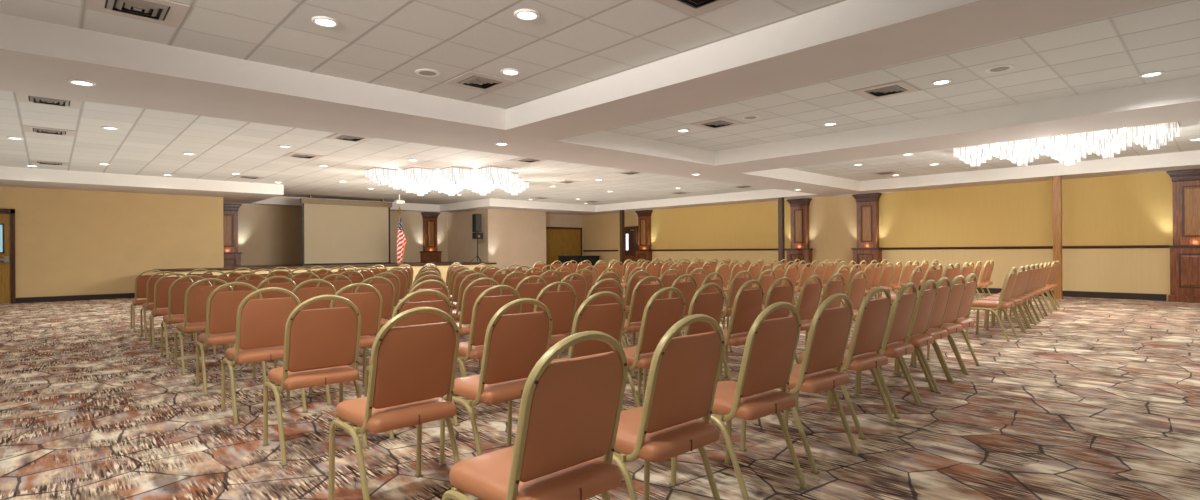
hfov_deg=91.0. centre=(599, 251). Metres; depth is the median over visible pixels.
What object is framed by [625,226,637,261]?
door
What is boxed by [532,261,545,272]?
banquet chair
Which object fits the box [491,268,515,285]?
banquet chair
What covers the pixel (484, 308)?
banquet chair
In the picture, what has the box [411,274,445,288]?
banquet chair
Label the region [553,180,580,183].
ceiling vent
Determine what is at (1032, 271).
banquet chair
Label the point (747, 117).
ceiling speaker
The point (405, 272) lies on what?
banquet chair
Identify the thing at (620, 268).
banquet chair
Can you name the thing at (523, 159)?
ceiling vent
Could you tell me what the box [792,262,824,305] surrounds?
banquet chair
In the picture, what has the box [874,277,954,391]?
banquet chair
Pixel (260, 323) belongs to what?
banquet chair
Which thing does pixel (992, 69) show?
grille
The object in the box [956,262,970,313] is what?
banquet chair
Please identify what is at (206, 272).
banquet chair
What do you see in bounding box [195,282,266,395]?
banquet chair
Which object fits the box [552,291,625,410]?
banquet chair
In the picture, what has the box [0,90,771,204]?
ceiling
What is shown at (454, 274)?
banquet chair
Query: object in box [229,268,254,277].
banquet chair
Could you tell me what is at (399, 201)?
ceiling projector
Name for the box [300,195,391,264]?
projection screen
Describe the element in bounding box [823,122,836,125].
recessed light
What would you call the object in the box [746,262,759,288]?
banquet chair
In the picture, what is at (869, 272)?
banquet chair
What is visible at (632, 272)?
banquet chair
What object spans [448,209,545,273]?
wall
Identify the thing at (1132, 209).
wall
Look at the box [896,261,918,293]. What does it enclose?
banquet chair
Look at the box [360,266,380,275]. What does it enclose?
banquet chair
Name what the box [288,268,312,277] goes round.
banquet chair
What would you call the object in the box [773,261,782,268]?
banquet chair
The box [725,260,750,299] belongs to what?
banquet chair
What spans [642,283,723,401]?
banquet chair
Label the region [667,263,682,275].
banquet chair
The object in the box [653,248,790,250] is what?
trim
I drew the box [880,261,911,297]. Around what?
banquet chair
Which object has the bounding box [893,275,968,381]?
banquet chair
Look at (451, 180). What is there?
chandelier
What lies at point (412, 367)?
banquet chair
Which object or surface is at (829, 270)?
banquet chair
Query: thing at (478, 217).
grille
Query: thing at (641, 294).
banquet chair
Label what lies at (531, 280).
banquet chair
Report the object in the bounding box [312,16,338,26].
recessed light
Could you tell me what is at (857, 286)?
banquet chair
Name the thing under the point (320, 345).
banquet chair
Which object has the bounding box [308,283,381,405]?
banquet chair
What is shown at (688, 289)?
banquet chair
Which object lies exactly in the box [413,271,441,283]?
banquet chair
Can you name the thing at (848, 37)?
ceiling
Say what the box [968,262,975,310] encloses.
banquet chair
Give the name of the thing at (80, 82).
recessed light
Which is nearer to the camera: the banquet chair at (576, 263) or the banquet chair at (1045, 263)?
the banquet chair at (1045, 263)
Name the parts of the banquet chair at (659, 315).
leg, seat, leg, frame, backrest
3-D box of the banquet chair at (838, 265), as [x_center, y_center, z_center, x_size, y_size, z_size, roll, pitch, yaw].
[4.730,0.660,12.014,0.460,0.914,0.498,0,0,-41]
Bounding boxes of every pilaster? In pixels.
[223,203,241,265]
[420,212,441,261]
[635,210,652,263]
[785,198,812,285]
[851,193,882,268]
[1166,169,1199,302]
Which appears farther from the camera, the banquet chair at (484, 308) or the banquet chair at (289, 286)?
the banquet chair at (289, 286)
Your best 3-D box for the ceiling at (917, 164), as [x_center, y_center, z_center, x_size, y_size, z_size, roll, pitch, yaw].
[8.871,-1.986,10.377,5.850,0.050,11.050,0,0,-43]
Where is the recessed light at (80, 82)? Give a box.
[67,79,95,85]
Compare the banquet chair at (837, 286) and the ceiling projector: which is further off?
the ceiling projector
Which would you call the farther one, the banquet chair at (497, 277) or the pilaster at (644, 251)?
the pilaster at (644, 251)
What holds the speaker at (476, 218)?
on the stage
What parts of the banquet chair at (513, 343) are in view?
leg, seat frame, leg, seat, frame, leg, backrest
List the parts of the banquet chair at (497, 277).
backrest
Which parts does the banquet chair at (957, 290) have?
leg, leg, leg, seat, frame, backrest, leg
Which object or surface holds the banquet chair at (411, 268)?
on the floor
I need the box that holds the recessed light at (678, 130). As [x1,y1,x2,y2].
[677,129,689,131]
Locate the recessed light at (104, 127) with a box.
[101,126,118,129]
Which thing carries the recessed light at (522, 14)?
in the ceiling at (571, 43)
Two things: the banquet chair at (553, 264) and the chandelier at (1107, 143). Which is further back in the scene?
the banquet chair at (553, 264)
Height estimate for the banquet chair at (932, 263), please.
0.914 m
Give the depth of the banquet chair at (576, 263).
15.55 m
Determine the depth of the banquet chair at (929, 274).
8.63 m
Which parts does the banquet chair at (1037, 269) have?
seat, leg, frame, leg, backrest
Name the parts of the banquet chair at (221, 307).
leg, leg, seat, frame, backrest, leg, leg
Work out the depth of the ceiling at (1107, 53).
6.71 m
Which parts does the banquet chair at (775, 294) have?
leg, frame, backrest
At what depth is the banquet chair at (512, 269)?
11.16 m
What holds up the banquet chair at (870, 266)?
on the floor
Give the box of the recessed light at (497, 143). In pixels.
[495,142,507,145]
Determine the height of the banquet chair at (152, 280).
0.914 m
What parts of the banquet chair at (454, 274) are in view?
backrest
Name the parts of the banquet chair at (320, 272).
backrest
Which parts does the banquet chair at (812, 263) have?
backrest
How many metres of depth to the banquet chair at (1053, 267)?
10.86 m
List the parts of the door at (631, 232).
kick panel, frame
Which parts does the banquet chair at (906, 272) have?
frame, backrest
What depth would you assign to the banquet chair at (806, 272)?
10.60 m
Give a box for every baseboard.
[16,293,134,302]
[898,286,1166,300]
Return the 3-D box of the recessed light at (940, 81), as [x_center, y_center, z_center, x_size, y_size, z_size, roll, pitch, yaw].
[3.876,-1.919,6.693,0.204,0.016,0.204,0,0,-43]
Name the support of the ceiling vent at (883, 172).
in the ceiling at (917, 164)
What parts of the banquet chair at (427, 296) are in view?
backrest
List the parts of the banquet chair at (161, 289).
leg, leg, seat, frame, backrest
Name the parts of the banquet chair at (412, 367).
leg, seat frame, leg, seat, frame, backrest, leg, leg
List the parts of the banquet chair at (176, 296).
leg, leg, seat, frame, backrest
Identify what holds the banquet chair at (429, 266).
on the floor
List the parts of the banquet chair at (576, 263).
backrest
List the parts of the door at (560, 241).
frame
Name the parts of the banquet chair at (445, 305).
leg, leg, backrest, frame, leg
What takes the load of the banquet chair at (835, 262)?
on the floor
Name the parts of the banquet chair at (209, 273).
backrest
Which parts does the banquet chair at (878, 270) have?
frame, backrest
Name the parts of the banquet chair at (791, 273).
frame, backrest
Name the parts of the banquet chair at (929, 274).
backrest, frame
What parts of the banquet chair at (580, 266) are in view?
backrest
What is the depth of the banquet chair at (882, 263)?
13.74 m
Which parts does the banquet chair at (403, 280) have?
backrest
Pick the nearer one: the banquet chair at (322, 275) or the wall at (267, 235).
the banquet chair at (322, 275)
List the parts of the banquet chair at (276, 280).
frame, backrest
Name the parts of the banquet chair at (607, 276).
backrest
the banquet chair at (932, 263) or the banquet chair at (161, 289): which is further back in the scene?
the banquet chair at (932, 263)
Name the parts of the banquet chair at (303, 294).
frame, backrest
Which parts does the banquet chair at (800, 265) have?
backrest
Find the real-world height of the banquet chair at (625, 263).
0.914 m
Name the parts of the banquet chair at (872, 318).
leg, leg, seat, leg, frame, backrest, leg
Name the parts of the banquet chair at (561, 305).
backrest, seat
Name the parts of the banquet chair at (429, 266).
frame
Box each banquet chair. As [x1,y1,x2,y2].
[130,270,170,331]
[140,271,185,338]
[150,273,196,348]
[160,275,216,360]
[174,278,237,375]
[185,269,213,281]
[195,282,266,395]
[197,270,228,334]
[213,271,246,285]
[221,287,307,424]
[222,273,268,348]
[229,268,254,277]
[247,269,275,279]
[256,276,295,365]
[262,295,368,466]
[265,270,292,282]
[268,267,290,275]
[274,279,335,367]
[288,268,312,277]
[288,272,319,287]
[307,266,326,274]
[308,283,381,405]
[309,269,336,280]
[316,274,352,293]
[326,267,348,275]
[327,307,466,499]
[334,270,364,292]
[337,265,357,274]
[349,268,373,283]
[352,276,394,367]
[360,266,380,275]
[364,289,459,440]
[366,272,399,350]
[369,265,387,272]
[380,269,406,306]
[383,267,408,318]
[392,265,411,293]
[396,264,413,289]
[406,280,449,302]
[408,266,440,293]
[410,265,437,289]
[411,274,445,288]
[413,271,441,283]
[415,268,439,277]
[438,298,552,466]
[441,285,521,418]
[442,331,627,499]
[446,264,464,286]
[447,265,467,289]
[449,267,473,301]
[451,270,480,309]
[452,273,490,320]
[456,277,501,376]
[474,263,488,272]
[479,265,497,272]
[480,266,501,281]
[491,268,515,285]
[501,271,528,295]
[505,264,521,273]
[514,266,531,277]
[514,275,547,312]
[523,267,544,282]
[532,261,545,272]
[533,282,576,350]
[537,270,561,291]
[540,265,557,275]
[550,261,561,271]
[552,266,571,280]
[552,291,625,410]
[555,279,627,380]
[557,273,586,358]
[560,261,573,272]
[567,260,577,272]
[570,269,592,299]
[575,272,623,347]
[576,261,589,273]
[581,266,598,284]
[593,262,605,276]
[601,268,620,278]
[601,314,724,499]
[608,260,619,271]
[610,261,623,282]
[621,262,640,294]
[622,260,633,278]
[622,261,637,293]
[622,267,646,318]
[622,276,662,376]
[623,287,684,406]
[624,270,650,346]
[635,269,682,337]
[638,274,696,337]
[641,261,651,270]
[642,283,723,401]
[646,262,658,283]
[652,261,673,282]
[654,260,663,278]
[657,260,677,277]
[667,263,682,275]
[669,302,808,499]
[677,261,687,281]
[682,268,705,329]
[684,262,699,281]
[684,272,724,353]
[700,262,712,279]
[711,259,717,276]
[711,260,727,294]
[715,263,729,301]
[716,261,727,294]
[720,271,752,351]
[720,280,763,380]
[723,263,744,305]
[723,277,793,377]
[724,261,738,299]
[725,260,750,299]
[726,269,775,329]
[739,293,859,474]
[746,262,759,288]
[753,262,772,284]
[754,260,762,275]
[771,264,784,285]
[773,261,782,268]
[782,261,796,302]
[782,263,798,305]
[789,273,844,346]
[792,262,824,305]
[792,287,896,439]
[794,263,812,301]
[795,260,806,293]
[795,275,822,363]
[810,260,818,282]
[820,265,849,305]
[822,262,834,286]
[823,259,840,289]
[831,282,921,418]
[833,261,846,280]
[842,264,861,304]
[843,271,866,320]
[848,261,855,268]
[857,260,866,277]
[857,263,882,309]
[859,279,940,403]
[862,263,874,295]
[868,260,877,267]
[870,262,892,299]
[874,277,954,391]
[878,262,901,298]
[879,259,886,269]
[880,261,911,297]
[881,266,921,306]
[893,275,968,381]
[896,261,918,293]
[896,265,935,295]
[899,260,928,290]
[904,264,942,293]
[910,273,979,372]
[918,260,937,290]
[918,264,953,291]
[951,263,959,283]
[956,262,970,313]
[966,267,1018,341]
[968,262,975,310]
[971,261,981,299]
[976,261,989,298]
[978,260,993,295]
[978,266,1026,332]
[984,265,1031,331]
[991,264,1036,327]
[997,264,1040,323]
[1003,263,1044,320]
[1009,262,1048,317]
[1014,262,1051,315]
[1021,261,1057,311]
[1025,260,1059,308]
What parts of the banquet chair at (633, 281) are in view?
frame, backrest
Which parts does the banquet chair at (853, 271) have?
frame, backrest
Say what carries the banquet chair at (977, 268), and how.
on the floor
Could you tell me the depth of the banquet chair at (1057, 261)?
11.30 m
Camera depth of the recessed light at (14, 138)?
9.56 m
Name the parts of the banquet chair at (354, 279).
frame, backrest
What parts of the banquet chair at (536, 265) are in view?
backrest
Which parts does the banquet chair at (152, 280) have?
leg, leg, seat, frame, backrest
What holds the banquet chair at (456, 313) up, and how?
on the floor
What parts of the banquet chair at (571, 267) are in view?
backrest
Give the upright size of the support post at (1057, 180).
3.050 m
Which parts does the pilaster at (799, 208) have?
raised panel, panel moulding, raised panel, crown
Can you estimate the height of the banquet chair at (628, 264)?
0.914 m
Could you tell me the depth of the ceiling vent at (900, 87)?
7.02 m
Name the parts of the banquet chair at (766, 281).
frame, backrest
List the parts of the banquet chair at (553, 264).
backrest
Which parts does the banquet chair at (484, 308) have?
leg, seat, frame, backrest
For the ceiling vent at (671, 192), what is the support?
in the ceiling at (146, 142)
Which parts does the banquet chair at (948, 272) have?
backrest, frame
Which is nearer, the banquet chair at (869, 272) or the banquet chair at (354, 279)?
the banquet chair at (354, 279)
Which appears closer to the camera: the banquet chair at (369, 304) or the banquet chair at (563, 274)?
the banquet chair at (369, 304)
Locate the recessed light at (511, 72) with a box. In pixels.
[501,68,519,75]
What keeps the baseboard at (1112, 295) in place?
attached to the wall at (1132, 209)
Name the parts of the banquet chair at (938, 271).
backrest, frame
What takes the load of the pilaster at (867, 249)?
attached to the wall at (1132, 209)
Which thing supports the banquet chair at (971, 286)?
on the floor
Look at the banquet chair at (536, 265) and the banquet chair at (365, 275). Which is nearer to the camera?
the banquet chair at (365, 275)
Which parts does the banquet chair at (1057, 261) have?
leg, leg, backrest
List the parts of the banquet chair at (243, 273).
backrest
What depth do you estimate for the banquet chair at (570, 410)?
1.76 m
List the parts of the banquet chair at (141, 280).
leg, seat, frame, backrest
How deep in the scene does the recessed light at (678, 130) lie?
9.28 m
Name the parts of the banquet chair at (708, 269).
backrest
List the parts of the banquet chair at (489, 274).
backrest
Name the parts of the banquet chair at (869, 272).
backrest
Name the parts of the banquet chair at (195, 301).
leg, leg, seat, frame, backrest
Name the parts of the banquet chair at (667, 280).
frame, backrest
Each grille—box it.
[419,71,435,75]
[476,215,480,230]
[990,67,1009,71]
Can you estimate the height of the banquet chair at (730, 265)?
0.914 m
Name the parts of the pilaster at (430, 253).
crown, panel moulding, raised panel, raised panel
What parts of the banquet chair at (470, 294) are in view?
leg, seat, backrest, frame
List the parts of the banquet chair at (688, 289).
frame, backrest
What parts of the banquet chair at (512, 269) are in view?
backrest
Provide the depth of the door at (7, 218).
13.92 m
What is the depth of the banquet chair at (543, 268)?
10.42 m
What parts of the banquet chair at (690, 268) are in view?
backrest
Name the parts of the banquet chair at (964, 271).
backrest, frame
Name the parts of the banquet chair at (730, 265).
backrest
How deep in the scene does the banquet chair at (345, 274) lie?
9.88 m
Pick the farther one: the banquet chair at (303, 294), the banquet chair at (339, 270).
the banquet chair at (339, 270)
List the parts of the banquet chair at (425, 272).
backrest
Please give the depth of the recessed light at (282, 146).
10.44 m
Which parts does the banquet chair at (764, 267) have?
frame, backrest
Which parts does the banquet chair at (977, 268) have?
backrest, frame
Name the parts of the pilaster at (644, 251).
panel moulding, raised panel, crown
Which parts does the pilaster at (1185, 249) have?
crown, panel moulding, raised panel, panel moulding, raised panel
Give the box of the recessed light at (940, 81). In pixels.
[931,79,951,84]
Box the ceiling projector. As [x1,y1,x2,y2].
[394,194,404,203]
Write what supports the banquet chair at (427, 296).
on the floor
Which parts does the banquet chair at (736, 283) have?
leg, seat, frame, backrest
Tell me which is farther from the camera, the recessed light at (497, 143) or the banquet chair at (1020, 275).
the recessed light at (497, 143)
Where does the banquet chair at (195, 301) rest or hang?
on the floor
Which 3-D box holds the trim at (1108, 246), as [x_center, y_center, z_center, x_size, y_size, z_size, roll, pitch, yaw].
[10.140,-0.087,14.832,0.045,0.065,6.050,0,0,-43]
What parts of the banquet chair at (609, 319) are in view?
frame, backrest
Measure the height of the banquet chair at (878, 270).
0.914 m
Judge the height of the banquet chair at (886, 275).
0.914 m
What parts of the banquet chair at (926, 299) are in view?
leg, leg, seat, frame, backrest, leg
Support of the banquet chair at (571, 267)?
on the floor
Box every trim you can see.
[583,250,617,251]
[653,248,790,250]
[881,245,1167,249]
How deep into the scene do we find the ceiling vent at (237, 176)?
14.59 m
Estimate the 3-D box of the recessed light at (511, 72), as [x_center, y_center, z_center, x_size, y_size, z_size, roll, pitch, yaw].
[-0.944,-1.887,6.216,0.204,0.016,0.204,0,0,-43]
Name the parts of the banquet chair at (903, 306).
leg, seat, leg, frame, backrest, leg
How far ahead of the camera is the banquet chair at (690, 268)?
11.78 m
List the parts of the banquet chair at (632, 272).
frame, backrest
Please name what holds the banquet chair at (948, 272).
on the floor
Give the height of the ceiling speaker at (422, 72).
0.011 m
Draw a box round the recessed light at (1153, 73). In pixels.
[1139,71,1163,77]
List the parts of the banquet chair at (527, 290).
frame, backrest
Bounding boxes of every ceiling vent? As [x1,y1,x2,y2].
[16,92,81,108]
[23,125,74,136]
[30,160,68,165]
[86,0,189,27]
[234,175,264,178]
[283,152,322,159]
[326,133,372,142]
[444,71,516,91]
[509,157,545,162]
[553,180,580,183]
[615,170,646,174]
[656,0,736,16]
[671,192,690,193]
[690,118,744,129]
[731,185,756,187]
[851,81,920,99]
[870,171,901,174]
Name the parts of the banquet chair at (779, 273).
backrest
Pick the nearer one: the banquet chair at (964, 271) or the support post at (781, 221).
the banquet chair at (964, 271)
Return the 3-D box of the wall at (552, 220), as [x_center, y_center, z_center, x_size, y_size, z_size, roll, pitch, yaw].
[-1.788,-0.439,25.656,2.800,3.200,0.150,0,0,-43]
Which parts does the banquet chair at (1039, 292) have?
leg, backrest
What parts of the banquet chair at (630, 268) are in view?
backrest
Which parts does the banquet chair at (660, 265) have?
backrest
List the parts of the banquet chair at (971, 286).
leg, leg, seat, frame, backrest, leg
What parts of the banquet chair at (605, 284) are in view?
backrest, frame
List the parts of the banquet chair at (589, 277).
frame, backrest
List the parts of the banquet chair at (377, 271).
backrest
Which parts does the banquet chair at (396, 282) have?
frame, backrest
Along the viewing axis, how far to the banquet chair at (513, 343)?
2.99 m
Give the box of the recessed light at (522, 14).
[514,9,539,20]
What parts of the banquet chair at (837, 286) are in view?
leg, frame, backrest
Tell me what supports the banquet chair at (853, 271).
on the floor
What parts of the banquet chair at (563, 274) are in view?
backrest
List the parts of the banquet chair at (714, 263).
backrest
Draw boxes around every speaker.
[415,69,439,76]
[470,214,482,261]
[741,115,759,119]
[985,64,1014,72]
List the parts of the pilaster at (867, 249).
raised panel, panel moulding, panel moulding, raised panel, crown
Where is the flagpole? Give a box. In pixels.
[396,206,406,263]
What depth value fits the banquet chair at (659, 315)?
3.81 m
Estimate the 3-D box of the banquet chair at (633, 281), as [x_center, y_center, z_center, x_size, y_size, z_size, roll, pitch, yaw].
[0.346,0.689,7.338,0.460,0.914,0.498,0,0,-44]
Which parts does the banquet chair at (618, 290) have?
frame, backrest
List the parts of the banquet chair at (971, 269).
backrest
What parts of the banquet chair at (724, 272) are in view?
backrest, frame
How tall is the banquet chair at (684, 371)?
0.914 m
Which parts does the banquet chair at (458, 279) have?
seat, backrest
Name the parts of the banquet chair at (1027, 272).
leg, seat, leg, frame, backrest, leg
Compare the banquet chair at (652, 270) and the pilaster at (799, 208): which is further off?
the pilaster at (799, 208)
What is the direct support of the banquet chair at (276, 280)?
on the floor
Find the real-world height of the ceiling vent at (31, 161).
0.021 m
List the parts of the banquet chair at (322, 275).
backrest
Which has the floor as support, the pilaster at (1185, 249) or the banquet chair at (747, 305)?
the banquet chair at (747, 305)
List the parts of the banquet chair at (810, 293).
leg, seat, backrest, frame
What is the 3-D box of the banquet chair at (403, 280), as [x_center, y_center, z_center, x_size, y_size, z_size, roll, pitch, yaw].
[-3.037,0.712,8.418,0.460,0.914,0.498,0,0,-42]
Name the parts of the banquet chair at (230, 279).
backrest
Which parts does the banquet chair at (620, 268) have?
backrest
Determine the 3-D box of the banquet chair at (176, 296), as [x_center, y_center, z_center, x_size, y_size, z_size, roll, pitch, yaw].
[-4.655,0.723,6.665,0.460,0.914,0.498,0,0,-43]
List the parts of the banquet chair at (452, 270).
backrest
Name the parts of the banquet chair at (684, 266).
backrest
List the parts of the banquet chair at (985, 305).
leg, leg, seat, leg, frame, backrest, leg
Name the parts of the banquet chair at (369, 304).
leg, frame, backrest, leg, seat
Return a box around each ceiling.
[0,0,845,108]
[0,0,1199,214]
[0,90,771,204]
[603,0,1199,150]
[788,119,1199,180]
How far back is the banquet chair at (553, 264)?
15.04 m
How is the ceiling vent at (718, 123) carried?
in the ceiling at (1107, 53)
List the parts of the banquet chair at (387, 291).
frame, backrest, seat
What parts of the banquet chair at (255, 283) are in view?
backrest, frame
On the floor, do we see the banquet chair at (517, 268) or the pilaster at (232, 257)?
the banquet chair at (517, 268)
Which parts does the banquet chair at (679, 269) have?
backrest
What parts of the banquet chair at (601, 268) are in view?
backrest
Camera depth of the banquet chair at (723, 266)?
12.62 m
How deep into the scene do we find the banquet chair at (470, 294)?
5.37 m
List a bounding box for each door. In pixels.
[0,209,15,303]
[546,227,581,268]
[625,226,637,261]
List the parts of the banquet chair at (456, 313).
seat, backrest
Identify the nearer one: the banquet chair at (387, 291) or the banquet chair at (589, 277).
the banquet chair at (387, 291)
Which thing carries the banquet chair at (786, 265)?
on the floor
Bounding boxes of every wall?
[0,186,223,297]
[238,204,447,265]
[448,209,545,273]
[546,213,583,255]
[583,172,1172,300]
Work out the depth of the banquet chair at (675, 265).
15.05 m
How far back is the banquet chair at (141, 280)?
8.85 m
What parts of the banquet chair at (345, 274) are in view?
backrest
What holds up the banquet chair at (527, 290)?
on the floor
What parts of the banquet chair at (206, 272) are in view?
frame, backrest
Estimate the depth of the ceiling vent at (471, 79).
6.55 m
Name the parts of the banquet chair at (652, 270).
backrest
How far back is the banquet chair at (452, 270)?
10.26 m
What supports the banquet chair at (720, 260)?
on the floor
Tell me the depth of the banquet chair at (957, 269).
9.86 m
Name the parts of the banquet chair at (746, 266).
backrest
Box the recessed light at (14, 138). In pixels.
[6,137,23,139]
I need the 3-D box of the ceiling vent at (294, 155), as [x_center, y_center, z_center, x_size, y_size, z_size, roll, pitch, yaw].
[-5.790,-1.851,11.522,0.580,0.021,0.580,0,0,-43]
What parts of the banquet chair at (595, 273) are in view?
frame, backrest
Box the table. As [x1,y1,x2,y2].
[558,256,599,269]
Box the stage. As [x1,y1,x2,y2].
[152,262,496,284]
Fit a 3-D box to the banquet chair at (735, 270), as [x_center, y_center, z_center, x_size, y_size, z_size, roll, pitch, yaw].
[2.463,0.675,11.231,0.460,0.914,0.498,0,0,-43]
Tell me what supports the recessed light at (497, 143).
in the ceiling at (848, 37)
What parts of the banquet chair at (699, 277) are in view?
frame, backrest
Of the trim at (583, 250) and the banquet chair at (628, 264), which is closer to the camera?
the banquet chair at (628, 264)
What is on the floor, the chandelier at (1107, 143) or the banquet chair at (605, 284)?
the banquet chair at (605, 284)
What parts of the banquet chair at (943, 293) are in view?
leg, leg, frame, seat, backrest, leg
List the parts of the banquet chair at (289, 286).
frame, backrest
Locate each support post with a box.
[620,210,624,264]
[778,197,784,263]
[1053,176,1062,298]
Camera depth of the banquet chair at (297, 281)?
7.38 m
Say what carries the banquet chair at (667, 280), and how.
on the floor
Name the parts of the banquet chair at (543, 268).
backrest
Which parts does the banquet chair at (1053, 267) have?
seat, frame, backrest, leg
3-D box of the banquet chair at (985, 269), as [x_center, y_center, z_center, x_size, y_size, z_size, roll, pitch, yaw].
[7.497,0.641,11.798,0.498,0.914,0.460,0,0,45]
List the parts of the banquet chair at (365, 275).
frame, backrest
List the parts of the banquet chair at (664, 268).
frame, backrest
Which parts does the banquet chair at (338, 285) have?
backrest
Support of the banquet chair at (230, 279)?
on the floor
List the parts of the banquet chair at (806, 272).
backrest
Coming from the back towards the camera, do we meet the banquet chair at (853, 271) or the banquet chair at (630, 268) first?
the banquet chair at (630, 268)
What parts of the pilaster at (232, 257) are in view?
raised panel, panel moulding, raised panel, crown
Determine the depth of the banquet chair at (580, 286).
6.39 m
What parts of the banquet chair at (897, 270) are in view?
seat, frame, backrest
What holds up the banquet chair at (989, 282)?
on the floor
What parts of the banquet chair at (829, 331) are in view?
leg, leg, leg, frame, seat, backrest, leg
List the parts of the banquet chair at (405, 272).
backrest, frame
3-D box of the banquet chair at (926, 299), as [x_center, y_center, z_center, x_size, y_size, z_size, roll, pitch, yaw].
[2.387,0.676,4.704,0.460,0.914,0.498,0,0,-44]
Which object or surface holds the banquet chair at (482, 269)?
on the floor
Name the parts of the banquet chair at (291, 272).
backrest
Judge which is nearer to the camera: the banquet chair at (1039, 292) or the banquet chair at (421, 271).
the banquet chair at (421, 271)
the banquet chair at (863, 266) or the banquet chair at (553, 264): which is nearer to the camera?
the banquet chair at (863, 266)
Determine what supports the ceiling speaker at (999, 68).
attached to the ceiling at (1107, 53)
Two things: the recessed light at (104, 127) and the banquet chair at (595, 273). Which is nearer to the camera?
the recessed light at (104, 127)
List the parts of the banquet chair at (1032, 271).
seat, leg, frame, leg, backrest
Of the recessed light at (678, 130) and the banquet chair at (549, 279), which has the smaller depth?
the banquet chair at (549, 279)
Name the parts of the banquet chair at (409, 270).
backrest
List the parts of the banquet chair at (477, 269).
backrest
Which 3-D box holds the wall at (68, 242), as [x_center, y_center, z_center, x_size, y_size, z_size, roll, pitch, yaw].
[-15.245,-0.349,14.609,9.650,3.200,2.640,0,0,-43]
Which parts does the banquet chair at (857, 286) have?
backrest, seat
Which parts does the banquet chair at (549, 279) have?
backrest, frame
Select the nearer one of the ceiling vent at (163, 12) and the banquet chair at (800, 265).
the ceiling vent at (163, 12)
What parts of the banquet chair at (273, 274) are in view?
backrest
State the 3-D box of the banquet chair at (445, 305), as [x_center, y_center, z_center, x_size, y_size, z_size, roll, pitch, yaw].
[-1.259,0.700,3.926,0.460,0.914,0.498,0,0,-41]
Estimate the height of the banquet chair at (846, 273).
0.914 m
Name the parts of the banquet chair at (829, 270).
backrest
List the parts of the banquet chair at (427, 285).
backrest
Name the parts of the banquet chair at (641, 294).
leg, seat, leg, frame, backrest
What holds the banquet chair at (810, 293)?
on the floor
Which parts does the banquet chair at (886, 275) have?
frame, backrest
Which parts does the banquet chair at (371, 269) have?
backrest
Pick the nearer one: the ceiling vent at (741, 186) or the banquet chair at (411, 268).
the banquet chair at (411, 268)
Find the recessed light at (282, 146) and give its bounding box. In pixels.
[279,145,290,147]
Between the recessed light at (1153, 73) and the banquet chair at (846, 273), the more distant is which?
the banquet chair at (846, 273)
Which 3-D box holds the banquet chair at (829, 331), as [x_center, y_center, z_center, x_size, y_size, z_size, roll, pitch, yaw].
[1.130,0.684,3.336,0.460,0.914,0.498,0,0,-40]
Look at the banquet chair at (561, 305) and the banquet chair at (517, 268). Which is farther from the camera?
the banquet chair at (517, 268)
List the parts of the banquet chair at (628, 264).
frame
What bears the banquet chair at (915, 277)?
on the floor
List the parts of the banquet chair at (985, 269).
seat, backrest, frame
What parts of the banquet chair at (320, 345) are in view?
leg, seat frame, leg, seat, frame, backrest, leg, leg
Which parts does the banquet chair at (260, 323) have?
leg, leg, seat, frame, backrest, leg, leg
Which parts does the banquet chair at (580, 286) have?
frame, backrest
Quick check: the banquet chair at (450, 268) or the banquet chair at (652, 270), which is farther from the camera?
the banquet chair at (652, 270)
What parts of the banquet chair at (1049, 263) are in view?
leg, backrest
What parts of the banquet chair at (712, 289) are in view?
backrest, frame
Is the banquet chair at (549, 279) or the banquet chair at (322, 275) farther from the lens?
the banquet chair at (322, 275)
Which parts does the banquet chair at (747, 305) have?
leg, seat, frame, backrest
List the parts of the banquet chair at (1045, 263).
leg, backrest, frame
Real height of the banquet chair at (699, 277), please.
0.914 m
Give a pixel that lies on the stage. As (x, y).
(443, 267)
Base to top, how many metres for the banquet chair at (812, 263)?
0.914 m
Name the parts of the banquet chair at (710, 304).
leg, frame, backrest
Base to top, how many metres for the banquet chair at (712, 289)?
0.914 m
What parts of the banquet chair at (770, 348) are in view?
leg, seat frame, leg, leg, seat, frame, backrest, leg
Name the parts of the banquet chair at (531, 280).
backrest, frame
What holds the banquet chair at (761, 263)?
on the floor
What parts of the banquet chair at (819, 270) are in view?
frame, backrest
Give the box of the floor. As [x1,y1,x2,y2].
[0,288,1199,499]
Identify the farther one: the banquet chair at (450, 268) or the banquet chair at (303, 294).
the banquet chair at (450, 268)
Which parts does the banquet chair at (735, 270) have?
frame, backrest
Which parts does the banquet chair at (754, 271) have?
backrest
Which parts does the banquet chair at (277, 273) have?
backrest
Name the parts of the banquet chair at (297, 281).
backrest, frame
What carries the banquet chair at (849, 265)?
on the floor
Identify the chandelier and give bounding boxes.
[365,166,528,195]
[954,121,1179,166]
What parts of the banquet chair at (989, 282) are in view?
backrest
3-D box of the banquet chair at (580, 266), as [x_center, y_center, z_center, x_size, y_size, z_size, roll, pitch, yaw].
[-0.529,0.695,14.400,0.460,0.914,0.498,0,0,-42]
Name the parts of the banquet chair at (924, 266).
backrest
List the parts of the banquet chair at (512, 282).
backrest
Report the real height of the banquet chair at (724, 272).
0.914 m
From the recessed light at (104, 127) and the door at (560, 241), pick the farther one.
the door at (560, 241)
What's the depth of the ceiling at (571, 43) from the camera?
5.11 m
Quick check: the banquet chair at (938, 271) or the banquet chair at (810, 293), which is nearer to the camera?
the banquet chair at (810, 293)
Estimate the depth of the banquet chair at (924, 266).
12.48 m
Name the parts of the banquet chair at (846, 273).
backrest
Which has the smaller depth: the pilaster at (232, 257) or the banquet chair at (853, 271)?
the banquet chair at (853, 271)
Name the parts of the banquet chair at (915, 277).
backrest, frame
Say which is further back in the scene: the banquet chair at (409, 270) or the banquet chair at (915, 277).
the banquet chair at (409, 270)
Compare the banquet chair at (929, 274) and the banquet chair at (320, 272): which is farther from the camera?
the banquet chair at (320, 272)
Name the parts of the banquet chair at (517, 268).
backrest, frame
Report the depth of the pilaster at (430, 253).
23.83 m
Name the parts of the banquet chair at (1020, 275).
leg, seat, frame, backrest, leg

